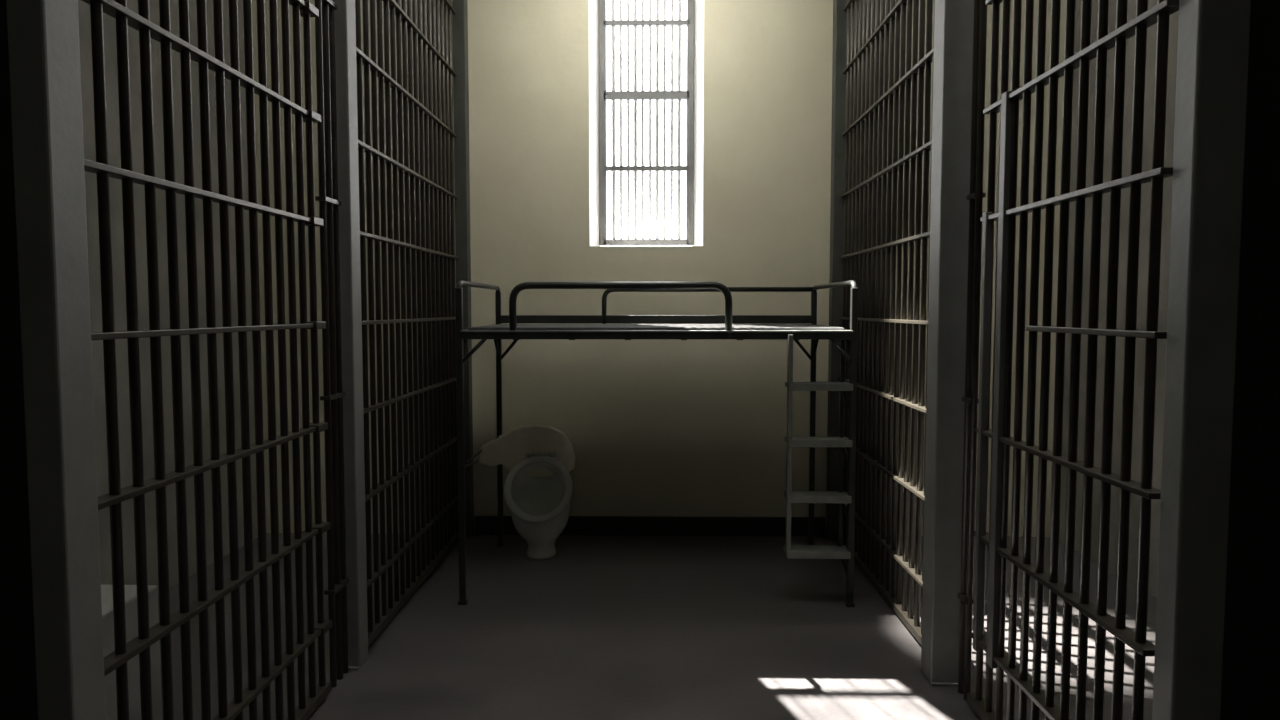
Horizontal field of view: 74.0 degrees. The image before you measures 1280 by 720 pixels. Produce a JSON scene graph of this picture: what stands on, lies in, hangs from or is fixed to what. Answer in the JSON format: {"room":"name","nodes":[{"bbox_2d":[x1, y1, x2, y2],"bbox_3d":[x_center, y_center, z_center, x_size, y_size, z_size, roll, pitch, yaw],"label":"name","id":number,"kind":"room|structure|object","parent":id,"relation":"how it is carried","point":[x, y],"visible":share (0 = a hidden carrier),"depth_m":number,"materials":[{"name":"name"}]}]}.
{"room":"prison interior","nodes":[
{"label":"prison interior","id":0,"kind":"room"},
{"bbox_2d":[0,0,37,719],"bbox_3d":[-1.921,-1.359,1.739,1.295,5.500,0.110,0,4,1],"label":"wall","id":1,"kind":"structure","parent":0,"point":[18,683],"depth_m":1.77,"materials":[{"name":"paint"}]},
{"bbox_2d":[78,0,257,594],"bbox_3d":[-2.667,-1.365,1.842,0.200,5.500,7.350,0,4,1],"label":"wall","id":2,"kind":"structure","parent":0,"point":[109,23],"depth_m":4.49,"materials":[{"name":"grey paint"}]},
{"bbox_2d":[158,533,1156,719],"bbox_3d":[0.035,1.452,2.067,5.600,0.150,7.950,0,4,1],"label":"floor","id":3,"kind":"structure","parent":0,"point":[603,627],"depth_m":3.83,"materials":[{"name":"concrete"}]},
{"bbox_2d":[6,0,105,719],"bbox_3d":[-1.232,-1.355,1.713,0.077,5.496,0.126,0,4,1],"label":"steel post","id":4,"kind":"object","parent":3,"relation":"on","point":[44,47],"visible":1,"depth_m":1.77,"materials":[{"name":"metal"}]},
{"bbox_2d":[101,585,161,719],"bbox_3d":[-2.067,1.056,2.385,0.975,0.600,0.840,0,4,1],"label":"concrete bench","id":5,"kind":"object","parent":3,"relation":"on","point":[131,615],"visible":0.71,"depth_m":2.65,"materials":[{"name":"grey concrete"}]},
{"bbox_2d":[81,0,332,719],"bbox_3d":[-1.228,-1.401,2.456,0.062,5.496,1.350,0,4,1],"label":"bars","id":6,"kind":"object","parent":3,"relation":"on","point":[117,9],"visible":0.84,"depth_m":2.48,"materials":[{"name":"paint"}]},
{"bbox_2d":[314,0,349,687],"bbox_3d":[-1.217,-1.450,3.271,0.040,5.496,0.164,0,4,1],"label":"pillar","id":7,"kind":"structure","parent":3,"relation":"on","point":[329,204],"depth_m":3.35,"materials":[{"name":"metal"}]},
{"bbox_2d":[322,0,368,669],"bbox_3d":[-1.219,-1.460,3.420,0.110,5.496,0.126,0,4,1],"label":"steel post","id":8,"kind":"object","parent":3,"relation":"on","point":[345,17],"visible":0.52,"depth_m":3.47,"materials":[{"name":"metal"}]},
{"bbox_2d":[355,0,458,646],"bbox_3d":[-1.196,-1.521,4.432,0.050,5.496,1.890,0,4,1],"label":"bars","id":9,"kind":"object","parent":3,"relation":"on","point":[431,312],"visible":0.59,"depth_m":4.40,"materials":[{"name":"paint"}]},
{"bbox_2d":[452,0,473,537],"bbox_3d":[-1.141,-1.583,5.434,0.075,5.496,0.099,0,4,1],"label":"post","id":10,"kind":"object","parent":3,"relation":"on","point":[460,19],"visible":0.61,"depth_m":5.43,"materials":[{"name":"metal"}]},
{"bbox_2d":[465,424,575,559],"bbox_3d":[-0.641,0.789,5.210,0.679,0.788,0.614,-3,5,-41],"label":"toilet","id":11,"kind":"object","parent":3,"relation":"on","point":[539,459],"visible":0.98,"depth_m":5.16,"materials":[{"name":"ceramic"}]},
{"bbox_2d":[455,280,857,606],"bbox_3d":[0.088,0.390,4.771,2.000,1.639,1.125,0,4,1],"label":"bunk bed","id":12,"kind":"object","parent":3,"relation":"on","point":[514,331],"visible":1,"depth_m":4.25,"materials":[{"name":"metal"}]},
{"bbox_2d":[826,0,846,539],"bbox_3d":[1.266,-1.580,5.392,0.080,5.496,0.099,0,4,1],"label":"post","id":13,"kind":"object","parent":3,"relation":"on","point":[839,17],"visible":0.61,"depth_m":5.41,"materials":[{"name":"paint"}]},
{"bbox_2d":[836,0,934,645],"bbox_3d":[1.272,-1.516,4.344,0.050,5.496,1.980,0,4,1],"label":"bars","id":14,"kind":"object","parent":3,"relation":"on","point":[872,68],"visible":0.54,"depth_m":4.33,"materials":[{"name":"paint"}]},
{"bbox_2d":[920,0,973,686],"bbox_3d":[1.216,-1.451,3.278,0.115,5.496,0.146,0,4,1],"label":"steel post","id":15,"kind":"object","parent":3,"relation":"on","point":[953,19],"visible":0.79,"depth_m":3.32,"materials":[{"name":"metal"}]},
{"bbox_2d":[958,0,986,700],"bbox_3d":[1.256,-1.442,3.126,0.040,5.496,0.085,0,4,1],"label":"pillar","id":16,"kind":"structure","parent":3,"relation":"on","point":[976,196],"depth_m":3.20,"materials":[{"name":"metal"}]},
{"bbox_2d":[967,0,1178,719],"bbox_3d":[1.242,-1.402,2.478,0.055,5.496,1.120,0,4,1],"label":"bars","id":17,"kind":"object","parent":3,"relation":"on","point":[993,643],"visible":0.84,"depth_m":2.49,"materials":[{"name":"paint"}]},
{"bbox_2d":[1152,0,1250,719],"bbox_3d":[1.286,-1.364,1.864,0.113,5.496,0.096,0,4,1],"label":"steel post","id":18,"kind":"object","parent":3,"relation":"on","point":[1213,53],"visible":1,"depth_m":1.92,"materials":[{"name":"metal"}]},
{"bbox_2d":[252,0,1065,536],"bbox_3d":[0.100,-1.597,5.637,5.600,5.500,0.350,0,4,1],"label":"wall","id":19,"kind":"structure","parent":0,"point":[654,427],"depth_m":5.52,"materials":[{"name":"beige paint"}]},
{"bbox_2d":[598,0,694,245],"bbox_3d":[0.043,-2.439,5.677,0.640,3.325,0.050,0,4,1],"label":"window","id":20,"kind":"structure","parent":19,"relation":"in","point":[604,95],"depth_m":5.71,"materials":[{"name":"paint"}]},
{"bbox_2d":[475,516,824,536],"bbox_3d":[0.062,1.097,5.615,2.310,0.125,0.025,0,4,1],"label":"baseboard","id":21,"kind":"structure","parent":19,"relation":"attached to","point":[484,525],"depth_m":5.60,"materials":[{"name":"paint"}]},
{"bbox_2d":[1059,0,1178,597],"bbox_3d":[2.732,-1.359,1.748,0.200,5.500,7.350,0,4,1],"label":"wall","id":22,"kind":"structure","parent":0,"point":[1131,8],"depth_m":4.73,"materials":[{"name":"grey paint"}]},
{"bbox_2d":[1220,0,1279,719],"bbox_3d":[1.990,-1.368,1.891,1.290,5.500,0.110,0,4,1],"label":"wall","id":23,"kind":"structure","parent":0,"point":[1250,689],"depth_m":1.94,"materials":[{"name":"paint"}]}
]}

